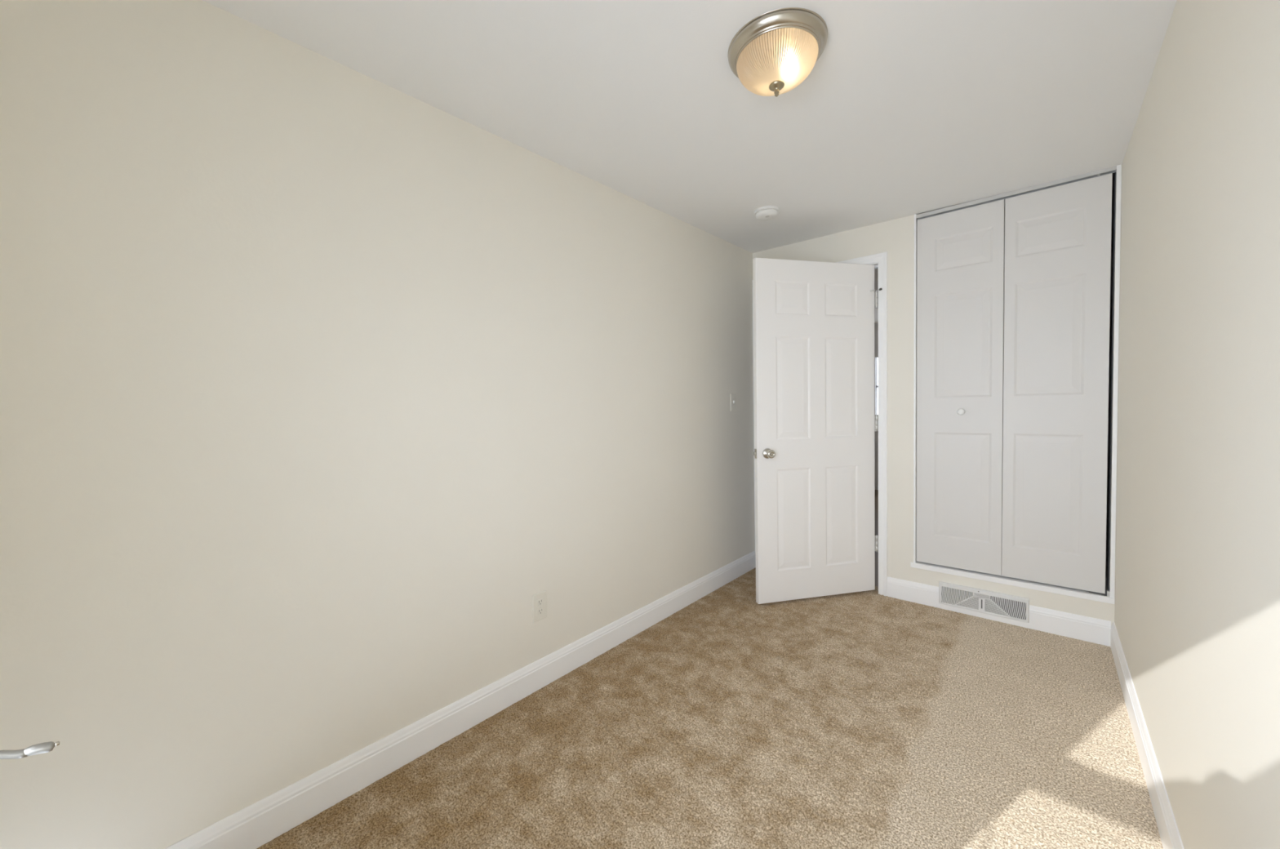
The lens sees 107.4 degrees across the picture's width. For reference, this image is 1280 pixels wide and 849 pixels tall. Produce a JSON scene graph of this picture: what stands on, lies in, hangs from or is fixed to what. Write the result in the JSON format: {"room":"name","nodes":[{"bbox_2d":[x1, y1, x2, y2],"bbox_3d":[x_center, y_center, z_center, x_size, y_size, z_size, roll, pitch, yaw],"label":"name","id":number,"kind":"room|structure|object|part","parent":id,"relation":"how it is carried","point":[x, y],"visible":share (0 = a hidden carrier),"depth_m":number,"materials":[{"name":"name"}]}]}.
{"room":"empty bedroom","nodes":[
{"label":"empty bedroom","id":0,"kind":"room"},
{"bbox_2d":[0,0,755,848],"bbox_3d":[-0.367,-0.087,2.181,0.120,2.420,3.553,1,3,41],"label":"wall","id":1,"kind":"structure","parent":0,"point":[315,373],"depth_m":1.35,"materials":[{"name":"beige paint"}]},
{"bbox_2d":[164,551,755,848],"bbox_3d":[-0.254,1.067,2.225,0.013,0.127,3.382,1,3,41],"label":"baseboard","id":2,"kind":"structure","parent":1,"relation":"attached to","point":[261,822],"depth_m":1.64,"materials":[{"name":"white paint"}]},
{"bbox_2d":[532,590,546,622],"bbox_3d":[-0.431,0.784,2.023,0.008,0.119,0.074,1,3,41],"label":"wall outlet","id":3,"kind":"object","parent":1,"relation":"attached to","point":[540,599],"visible":1,"depth_m":2.02,"materials":[{"name":"beige plastic"}]},
{"bbox_2d":[537,607,543,614],"bbox_3d":[-0.429,0.804,2.022,0.003,0.026,0.034,1,3,41],"label":"receptacle","id":4,"kind":"object","parent":3,"relation":"attached to","point":[540,610],"depth_m":2.02,"materials":[{"name":"grey plastic"}]},
{"bbox_2d":[537,598,543,605],"bbox_3d":[-0.430,0.764,2.021,0.003,0.026,0.034,1,3,41],"label":"receptacle","id":5,"kind":"object","parent":3,"relation":"attached to","point":[540,601],"depth_m":2.02,"materials":[{"name":"grey plastic"}]},
{"bbox_2d":[730,393,736,410],"bbox_3d":[0.648,-0.153,3.241,0.015,0.118,0.073,1,3,41],"label":"light switch","id":6,"kind":"object","parent":1,"relation":"attached to","point":[733,396],"visible":1,"depth_m":3.24,"materials":[{"name":"beige plastic"}]},
{"bbox_2d":[203,0,1176,253],"bbox_3d":[0.367,-1.221,1.486,2.185,0.252,3.567,1,3,41],"label":"ceiling","id":7,"kind":"structure","parent":0,"point":[907,108],"depth_m":1.61,"materials":[{"name":"white paint"}]},
{"bbox_2d":[754,205,778,220],"bbox_3d":[0.716,-1.190,2.657,0.135,0.048,0.135,1,3,41],"label":"smoke detector","id":8,"kind":"object","parent":7,"relation":"attached to","point":[766,212],"visible":1,"depth_m":2.62,"materials":[{"name":"white plastic"}]},
{"bbox_2d":[727,7,827,97],"bbox_3d":[0.411,-1.066,1.415,0.288,0.151,0.288,-2,2,-21],"label":"ceiling light","id":9,"kind":"object","parent":7,"relation":"attached to","point":[773,53],"visible":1,"depth_m":1.34,"materials":[{"name":"silver metal"}]},
{"bbox_3d":[0.411,-1.063,1.416,0.237,0.079,0.237,1,3,41],"label":"lamp shade","id":10,"kind":"part","parent":9,"relation":"part of","materials":[{"name":"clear glass"}]},
{"bbox_2d":[257,489,1163,848],"bbox_3d":[1.175,1.074,3.722,3.602,0.062,7.316,1,3,41],"label":"floor","id":11,"kind":"structure","parent":0,"point":[869,719],"depth_m":1.63,"materials":[{"name":"beige carpet"}]},
{"bbox_2d":[874,324,878,489],"bbox_3d":[1.898,-0.259,5.230,2.700,2.520,3.993,1,3,41],"label":"wall","id":12,"kind":"structure","parent":0,"point":[876,326],"depth_m":6.55,"materials":[{"name":"white paint"}]},
{"bbox_2d":[875,357,878,414],"bbox_3d":[3.710,-0.532,6.225,1.065,0.795,0.040,1,3,41],"label":"window","id":13,"kind":"structure","parent":12,"relation":"in","point":[877,385],"depth_m":6.56,"materials":[{"name":"white paint"}]},
{"bbox_2d":[874,268,878,323],"bbox_3d":[1.904,-1.385,5.237,2.680,0.110,3.893,1,3,41],"label":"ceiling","id":14,"kind":"structure","parent":0,"point":[876,270],"depth_m":4.48,"materials":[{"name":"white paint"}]},
{"bbox_2d":[752,192,1121,626],"bbox_3d":[1.594,-0.136,2.911,2.155,2.440,0.120,1,3,41],"label":"wall","id":15,"kind":"structure","parent":0,"point":[895,237],"depth_m":2.85,"materials":[{"name":"beige paint"}]},
{"bbox_2d":[752,257,882,604],"bbox_3d":[1.080,0.040,2.871,0.834,2.042,0.152,-1,2,-13],"label":"door","id":16,"kind":"structure","parent":15,"relation":"in","point":[815,423],"depth_m":2.85,"materials":[{"name":"white paint"}]},
{"bbox_3d":[0.761,0.172,2.753,0.062,0.062,0.058,-1,2,-13],"label":"knob","id":17,"kind":"part","parent":16,"relation":"part of","materials":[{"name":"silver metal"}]},
{"bbox_2d":[751,251,887,595],"bbox_3d":[1.222,0.007,3.229,0.896,2.127,0.136,1,3,41],"label":"door frame","id":18,"kind":"structure","parent":15,"relation":"attached to","point":[879,260],"depth_m":2.90,"materials":[{"name":"white paint"}]},
{"bbox_2d":[938,581,1029,622],"bbox_3d":[1.897,0.981,2.607,0.405,0.126,0.026,1,3,41],"label":"air vent","id":19,"kind":"object","parent":15,"relation":"attached to","point":[990,602],"visible":1,"depth_m":2.59,"materials":[{"name":"white metal"}]},
{"bbox_2d":[887,576,1111,646],"bbox_3d":[1.911,1.016,2.604,0.990,0.127,0.013,1,3,41],"label":"baseboard","id":20,"kind":"structure","parent":15,"relation":"attached to","point":[1090,629],"depth_m":2.45,"materials":[{"name":"white paint"}]},
{"bbox_2d":[916,173,1112,594],"bbox_3d":[1.950,-0.197,2.525,0.811,2.046,0.062,1,3,41],"label":"door","id":21,"kind":"structure","parent":15,"relation":"in","point":[1031,505],"depth_m":2.49,"materials":[{"name":"white paint"}]},
{"bbox_3d":[1.803,-0.071,2.638,0.037,0.037,0.032,1,3,41],"label":"knob","id":22,"kind":"part","parent":21,"relation":"part of","materials":[{"name":"white plastic"}]},
{"bbox_2d":[910,164,1121,604],"bbox_3d":[1.977,-0.187,2.555,0.868,2.099,0.113,1,3,41],"label":"closet frame","id":23,"kind":"object","parent":15,"relation":"attached to","point":[1108,597],"visible":0.92,"depth_m":2.32,"materials":[{"name":"white paint"}]},
{"bbox_2d":[1002,173,1114,591],"bbox_3d":[2.208,-0.194,2.840,0.935,2.300,0.580,1,3,41],"label":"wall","id":24,"kind":"structure","parent":0,"point":[1113,181],"depth_m":2.54,"materials":[{"name":"grey paint"}]},
{"bbox_2d":[1114,0,1279,848],"bbox_3d":[1.163,-0.059,0.858,0.120,2.440,3.552,1,3,41],"label":"wall","id":25,"kind":"structure","parent":0,"point":[1197,605],"depth_m":1.01,"materials":[{"name":"beige paint"}]},
{"bbox_2d":[1110,622,1184,848],"bbox_3d":[1.182,1.083,0.997,0.013,0.127,3.402,1,3,41],"label":"baseboard","id":26,"kind":"structure","parent":25,"relation":"attached to","point":[1168,830],"depth_m":1.47,"materials":[{"name":"white paint"}]},
{"bbox_3d":[-0.772,-0.006,0.284,2.055,2.440,0.150,1,3,41],"label":"wall","id":27,"kind":"structure","parent":0,"visible":0},
{"bbox_3d":[-0.356,-0.026,0.057,1.100,0.960,0.097,1,3,41],"label":"window","id":28,"kind":"structure","parent":27,"relation":"in","visible":0},
{"bbox_2d":[0,741,59,759],"bbox_3d":[-0.605,0.336,0.375,0.036,0.094,0.181,1,3,41],"label":"handle","id":29,"kind":"object","parent":28,"relation":"attached to","point":[46,747],"depth_m":0.43,"materials":[{"name":"grey metal"}]},
{"bbox_3d":[-0.609,0.323,0.371,0.008,0.067,0.156,1,3,41],"label":"crank arm","id":30,"kind":"part","parent":29,"relation":"part of","materials":[{"name":"silver metal"}]}
]}

